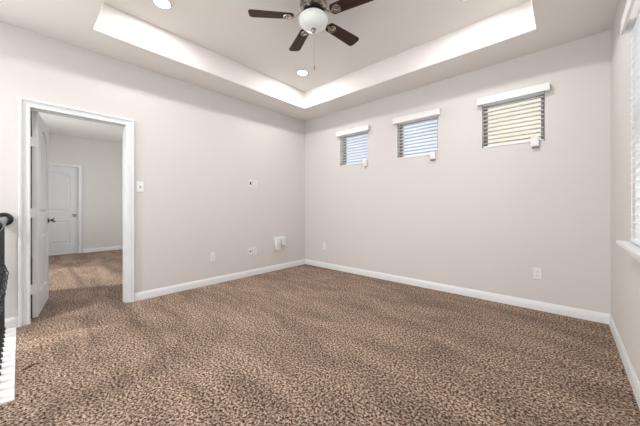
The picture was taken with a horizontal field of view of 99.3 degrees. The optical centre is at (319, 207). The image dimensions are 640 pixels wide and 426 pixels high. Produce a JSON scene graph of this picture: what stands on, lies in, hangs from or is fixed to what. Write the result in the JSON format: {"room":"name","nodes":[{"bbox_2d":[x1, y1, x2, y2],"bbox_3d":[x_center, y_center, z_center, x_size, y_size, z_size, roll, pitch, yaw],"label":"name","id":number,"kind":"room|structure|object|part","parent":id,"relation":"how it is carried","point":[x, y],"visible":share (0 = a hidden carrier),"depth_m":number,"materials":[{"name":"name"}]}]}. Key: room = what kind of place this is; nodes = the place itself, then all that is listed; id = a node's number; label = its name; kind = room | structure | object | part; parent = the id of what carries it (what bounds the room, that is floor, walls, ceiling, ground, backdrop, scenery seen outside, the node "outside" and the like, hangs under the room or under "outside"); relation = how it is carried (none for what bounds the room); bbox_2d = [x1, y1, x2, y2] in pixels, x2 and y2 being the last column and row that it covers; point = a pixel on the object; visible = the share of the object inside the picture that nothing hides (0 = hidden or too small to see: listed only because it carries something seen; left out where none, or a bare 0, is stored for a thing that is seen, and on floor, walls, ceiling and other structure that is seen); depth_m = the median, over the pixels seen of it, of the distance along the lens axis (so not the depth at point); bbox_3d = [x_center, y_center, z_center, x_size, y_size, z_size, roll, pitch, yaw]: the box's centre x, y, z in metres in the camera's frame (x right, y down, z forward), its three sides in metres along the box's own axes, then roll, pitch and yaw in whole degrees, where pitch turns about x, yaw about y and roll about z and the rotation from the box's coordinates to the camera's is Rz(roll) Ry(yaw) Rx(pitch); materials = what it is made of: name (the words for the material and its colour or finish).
{"room":"empty living room","nodes":[
{"label":"empty living room","id":0,"kind":"room"},
{"bbox_2d":[49,133,122,252],"bbox_3d":[-5.338,-0.274,6.655,0.115,2.687,3.480,0,0,42],"label":"wall","id":1,"kind":"structure","parent":0,"point":[101,161],"depth_m":6.55,"materials":[{"name":"grey paint"}]},
{"bbox_2d":[49,165,77,254],"bbox_3d":[-5.859,0.070,6.012,0.104,1.975,0.757,0,0,42],"label":"door","id":2,"kind":"structure","parent":1,"relation":"in","point":[63,181],"depth_m":6.13,"materials":[{"name":"white paint"}]},
{"bbox_2d":[49,162,81,252],"bbox_3d":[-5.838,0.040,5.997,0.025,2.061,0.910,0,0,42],"label":"trim","id":3,"kind":"structure","parent":1,"relation":"attached to","point":[50,163],"depth_m":6.30,"materials":[{"name":"white paint"}]},
{"bbox_2d":[83,246,122,252],"bbox_3d":[-4.826,1.024,7.126,0.014,0.092,2.095,0,0,42],"label":"baseboard","id":4,"kind":"structure","parent":1,"relation":"attached to","point":[111,247],"depth_m":6.61,"materials":[{"name":"white paint"}]},
{"bbox_2d":[0,21,304,318],"bbox_3d":[-2.606,-0.274,2.636,0.115,2.687,6.818,0,0,42],"label":"wall","id":5,"kind":"structure","parent":0,"point":[197,149],"depth_m":3.43,"materials":[{"name":"grey paint"}]},
{"bbox_2d":[0,327,15,404],"bbox_3d":[-2.253,1.077,1.917,1.373,0.026,0.144,0,0,42],"label":"trim","id":6,"kind":"structure","parent":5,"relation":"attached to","point":[7,378],"depth_m":1.79,"materials":[{"name":"white paint"}]},
{"bbox_2d":[5,316,17,328],"bbox_3d":[-2.753,1.024,2.377,0.014,0.092,0.156,0,0,42],"label":"baseboard","id":7,"kind":"structure","parent":5,"relation":"attached to","point":[11,322],"depth_m":2.40,"materials":[{"name":"white paint"}]},
{"bbox_2d":[31,111,31,318],"bbox_3d":[-2.732,0.075,2.572,0.007,1.966,0.010,0,0,42],"label":"trim","id":8,"kind":"structure","parent":5,"relation":"attached to","point":[31,111],"depth_m":2.57,"materials":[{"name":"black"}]},
{"bbox_2d":[31,111,55,317],"bbox_3d":[-2.937,0.072,2.865,0.173,1.968,0.742,0,0,-39],"label":"door","id":9,"kind":"structure","parent":5,"relation":"in","point":[40,131],"depth_m":2.73,"materials":[{"name":"white paint"}]},
{"bbox_3d":[-3.090,0.151,3.136,0.069,0.064,0.064,0,0,-39],"label":"knob","id":10,"kind":"part","parent":9,"relation":"part of","materials":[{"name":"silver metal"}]},
{"bbox_2d":[18,96,133,326],"bbox_3d":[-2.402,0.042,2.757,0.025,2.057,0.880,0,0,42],"label":"trim","id":11,"kind":"structure","parent":5,"relation":"attached to","point":[24,104],"depth_m":2.48,"materials":[{"name":"white paint"}]},
{"bbox_2d":[137,181,143,191],"bbox_3d":[-2.067,-0.235,3.130,0.021,0.117,0.072,0,0,42],"label":"light switch","id":12,"kind":"object","parent":5,"relation":"attached to","point":[140,185],"visible":1,"depth_m":3.13,"materials":[{"name":"white plastic"}]},
{"bbox_2d":[210,252,214,260],"bbox_3d":[-1.491,0.690,3.777,0.010,0.117,0.072,0,0,42],"label":"wall outlet","id":13,"kind":"object","parent":5,"relation":"attached to","point":[212,255],"visible":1,"depth_m":3.77,"materials":[{"name":"white plastic"}]},
{"bbox_2d":[134,259,304,300],"bbox_3d":[-1.192,1.024,4.105,0.014,0.092,2.742,0,0,42],"label":"baseboard","id":14,"kind":"structure","parent":5,"relation":"attached to","point":[147,294],"depth_m":3.73,"materials":[{"name":"white paint"}]},
{"bbox_2d":[253,180,256,187],"bbox_3d":[-1.019,-0.365,4.299,0.010,0.117,0.072,0,0,42],"label":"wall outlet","id":15,"kind":"object","parent":5,"relation":"attached to","point":[254,181],"visible":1,"depth_m":4.29,"materials":[{"name":"white plastic"}]},
{"bbox_2d":[253,247,256,254],"bbox_3d":[-1.027,0.690,4.290,0.010,0.117,0.072,0,0,42],"label":"wall outlet","id":16,"kind":"object","parent":5,"relation":"attached to","point":[254,248],"visible":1,"depth_m":4.28,"materials":[{"name":"white plastic"}]},
{"bbox_2d":[274,237,280,249],"bbox_3d":[-0.718,0.616,4.593,0.062,0.219,0.108,0,0,42],"label":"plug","id":17,"kind":"object","parent":5,"relation":"attached to","point":[277,240],"visible":1,"depth_m":4.57,"materials":[{"name":"white plastic"}]},
{"bbox_2d":[280,236,285,245],"bbox_3d":[-0.643,0.582,4.686,0.050,0.152,0.106,0,0,42],"label":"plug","id":18,"kind":"object","parent":5,"relation":"attached to","point":[283,239],"visible":0.8,"depth_m":4.67,"materials":[{"name":"white plastic"}]},
{"bbox_2d":[0,0,617,142],"bbox_3d":[-2.841,-1.819,2.849,8.924,0.405,7.098,0,0,42],"label":"ceiling","id":19,"kind":"structure","parent":0,"point":[214,45],"depth_m":2.92,"materials":[{"name":"white paint"}]},
{"bbox_2d":[151,0,173,9],"bbox_3d":[-1.470,-1.899,2.534,0.188,0.007,0.188,0,0,42],"label":"recessed light","id":20,"kind":"object","parent":19,"relation":"in","point":[162,4],"visible":1,"depth_m":2.55,"materials":[{"name":"white paint"}]},
{"bbox_2d":[296,69,308,75],"bbox_3d":[-0.248,-1.899,3.850,0.188,0.007,0.188,0,0,42],"label":"recessed light","id":21,"kind":"object","parent":19,"relation":"in","point":[301,72],"visible":1,"depth_m":3.84,"materials":[{"name":"white paint"}]},
{"bbox_2d":[248,0,372,69],"bbox_3d":[-0.030,-1.576,2.493,1.119,0.652,1.104,0,0,42],"label":"ceiling fan","id":22,"kind":"object","parent":19,"relation":"hanging from","point":[313,18],"visible":1,"depth_m":2.43,"materials":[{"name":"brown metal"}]},
{"bbox_3d":[-0.436,-1.731,2.447,0.405,0.031,0.131,0,0,-5],"label":"blade","id":23,"kind":"part","parent":22,"relation":"part of","materials":[{"name":"brown wood"}]},
{"bbox_3d":[-0.237,-1.754,2.468,0.195,0.086,0.078,0,0,-5],"label":"blade arm","id":24,"kind":"part","parent":22,"relation":"part of","materials":[{"name":"silver metal"}]},
{"bbox_3d":[-0.210,-1.731,2.829,0.131,0.031,0.405,0,0,-23],"label":"blade","id":25,"kind":"part","parent":22,"relation":"part of","materials":[{"name":"brown wood"}]},
{"bbox_3d":[-0.100,-1.754,2.310,0.078,0.086,0.195,0,0,13],"label":"blade arm","id":26,"kind":"part","parent":22,"relation":"part of","materials":[{"name":"silver metal"}]},
{"bbox_3d":[-0.060,-1.681,2.483,0.268,0.121,0.268,0,0,42],"label":"lamp shade","id":27,"kind":"part","parent":22,"relation":"part of","materials":[{"name":"white glass"}]},
{"bbox_3d":[0.074,-1.754,2.599,0.195,0.086,0.078,0,0,-41],"label":"blade arm","id":28,"kind":"part","parent":22,"relation":"part of","materials":[{"name":"silver metal"}]},
{"bbox_3d":[0.092,-1.754,2.391,0.195,0.086,0.078,0,0,31],"label":"blade arm","id":29,"kind":"part","parent":22,"relation":"part of","materials":[{"name":"silver metal"}]},
{"bbox_3d":[0.223,-1.731,2.732,0.405,0.031,0.131,0,0,-41],"label":"blade","id":30,"kind":"part","parent":22,"relation":"part of","materials":[{"name":"brown wood"}]},
{"bbox_3d":[0.265,-1.731,2.291,0.405,0.031,0.131,0,0,31],"label":"blade","id":31,"kind":"part","parent":22,"relation":"part of","materials":[{"name":"brown wood"}]},
{"bbox_2d":[0,249,639,425],"bbox_3d":[-2.856,1.170,2.862,8.884,0.200,7.018,0,0,42],"label":"floor","id":32,"kind":"structure","parent":0,"point":[305,344],"depth_m":1.92,"materials":[{"name":"brown carpet"}]},
{"bbox_3d":[-2.803,1.077,0.268,0.140,0.026,3.040,0,0,42],"label":"trim","id":33,"kind":"structure","parent":32,"relation":"on","visible":0},
{"bbox_2d":[0,213,13,375],"bbox_3d":[-3.282,0.556,0.802,1.340,1.015,3.149,0,0,42],"label":"stair railing","id":34,"kind":"object","parent":33,"relation":"on","point":[6,219],"visible":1,"depth_m":2.00,"materials":[{"name":"black metal"}]},
{"bbox_3d":[-3.286,0.109,0.786,1.323,0.058,3.121,0,0,42],"label":"handrail","id":35,"kind":"part","parent":34,"relation":"part of","materials":[{"name":"metal"}]},
{"bbox_2d":[305,30,610,313],"bbox_3d":[1.234,-0.274,3.856,4.177,2.687,0.140,0,0,42],"label":"wall","id":36,"kind":"structure","parent":0,"point":[473,216],"depth_m":3.17,"materials":[{"name":"grey paint"}]},
{"bbox_2d":[343,132,367,164],"bbox_3d":[0.616,-0.951,4.471,0.544,0.538,0.045,0,0,42],"label":"window","id":37,"kind":"structure","parent":36,"relation":"in","point":[367,132],"depth_m":4.62,"materials":[{"name":"grey plastic"}]},
{"bbox_2d":[336,125,369,165],"bbox_3d":[0.539,-0.970,4.386,0.624,0.567,0.117,0,0,42],"label":"window blind","id":38,"kind":"object","parent":37,"relation":"attached to","point":[362,129],"visible":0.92,"depth_m":4.38,"materials":[{"name":"white"}]},
{"bbox_2d":[400,117,437,156],"bbox_3d":[1.384,-0.951,3.777,0.562,0.538,0.045,0,0,42],"label":"window","id":39,"kind":"structure","parent":36,"relation":"in","point":[437,117],"depth_m":3.93,"materials":[{"name":"grey plastic"}]},
{"bbox_2d":[393,108,440,158],"bbox_3d":[1.307,-0.970,3.692,0.642,0.567,0.117,0,0,42],"label":"window blind","id":40,"kind":"object","parent":39,"relation":"attached to","point":[430,114],"visible":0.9,"depth_m":3.68,"materials":[{"name":"white"}]},
{"bbox_3d":[1.327,-0.695,3.714,0.546,0.018,0.048,0,0,42],"label":"rail","id":41,"kind":"part","parent":40,"relation":"part of","materials":[{"name":"white plastic"}]},
{"bbox_2d":[430,151,435,160],"bbox_3d":[1.463,-0.661,3.528,0.066,0.114,0.037,0,0,42],"label":"box","id":42,"kind":"object","parent":36,"relation":"attached to","point":[432,154],"visible":1,"depth_m":3.51,"materials":[{"name":"white plastic"}]},
{"bbox_2d":[305,259,609,323],"bbox_3d":[1.182,1.024,3.799,3.947,0.092,0.014,0,0,42],"label":"baseboard","id":43,"kind":"structure","parent":36,"relation":"attached to","point":[589,315],"depth_m":3.15,"materials":[{"name":"white paint"}]},
{"bbox_2d":[484,91,544,145],"bbox_3d":[2.173,-0.951,3.064,0.564,0.538,0.045,0,0,42],"label":"window","id":44,"kind":"structure","parent":36,"relation":"in","point":[542,103],"depth_m":2.92,"materials":[{"name":"grey plastic"}]},
{"bbox_2d":[477,82,549,147],"bbox_3d":[2.096,-0.970,2.979,0.644,0.567,0.117,0,0,42],"label":"window blind","id":45,"kind":"object","parent":44,"relation":"attached to","point":[536,90],"visible":0.97,"depth_m":2.97,"materials":[{"name":"white"}]},
{"bbox_3d":[1.970,-0.935,3.134,0.002,0.477,0.057,0,0,42],"label":"ladder cord","id":46,"kind":"part","parent":45,"relation":"part of","materials":[{"name":"white fabric"}]},
{"bbox_3d":[2.116,-0.695,3.002,0.548,0.018,0.048,0,0,42],"label":"rail","id":47,"kind":"part","parent":45,"relation":"part of","materials":[{"name":"white plastic"}]},
{"bbox_2d":[531,136,538,147],"bbox_3d":[2.236,-0.671,2.829,0.066,0.114,0.037,0,0,42],"label":"box","id":48,"kind":"object","parent":36,"relation":"attached to","point":[534,140],"visible":1,"depth_m":2.82,"materials":[{"name":"white plastic"}]},
{"bbox_2d":[533,268,541,279],"bbox_3d":[2.260,0.692,2.827,0.072,0.117,0.010,0,0,42],"label":"wall outlet","id":49,"kind":"object","parent":36,"relation":"attached to","point":[537,272],"visible":1,"depth_m":2.82,"materials":[{"name":"white plastic"}]},
{"bbox_2d":[611,0,639,382],"bbox_3d":[0.418,-0.274,-0.096,0.140,2.687,6.818,0,0,42],"label":"wall","id":50,"kind":"structure","parent":0,"point":[625,270],"depth_m":1.93,"materials":[{"name":"grey paint"}]},
{"bbox_2d":[609,314,639,408],"bbox_3d":[0.360,1.024,-0.044,0.014,0.092,6.818,0,0,42],"label":"baseboard","id":51,"kind":"structure","parent":50,"relation":"attached to","point":[633,380],"depth_m":1.77,"materials":[{"name":"white paint"}]},
{"bbox_2d":[616,240,639,261],"bbox_3d":[1.115,0.253,0.765,0.155,0.085,2.460,0,0,42],"label":"trim","id":52,"kind":"structure","parent":50,"relation":"attached to","point":[632,248],"depth_m":1.45,"materials":[{"name":"white paint"}]},
{"bbox_2d":[620,0,639,245],"bbox_3d":[1.104,-0.455,0.775,0.113,1.316,2.230,0,0,42],"label":"window blind","id":53,"kind":"object","parent":50,"relation":"attached to","point":[628,25],"visible":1,"depth_m":1.52,"materials":[{"name":"white"}]},
{"bbox_3d":[1.109,0.194,0.770,0.048,0.018,2.214,0,0,42],"label":"rail","id":54,"kind":"part","parent":53,"relation":"part of","materials":[{"name":"white"}]},
{"bbox_3d":[1.800,-0.421,1.534,0.057,1.226,0.002,0,0,42],"label":"ladder cord","id":55,"kind":"part","parent":53,"relation":"part of","materials":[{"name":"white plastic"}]},
{"label":"outside","id":56,"kind":"structure","parent":0,"visible":0},
{"bbox_3d":[1.269,4.170,2.896,26.000,0.200,34.000,0,0,42],"label":"ground","id":57,"kind":"structure","parent":56,"visible":0},
{"bbox_2d":[488,98,540,145],"bbox_3d":[6.436,-0.380,5.371,5.850,8.900,3.600,0,0,42],"label":"house","id":58,"kind":"structure","parent":57,"relation":"on","point":[539,99],"depth_m":5.54,"materials":[{"name":"beige"}]}
]}

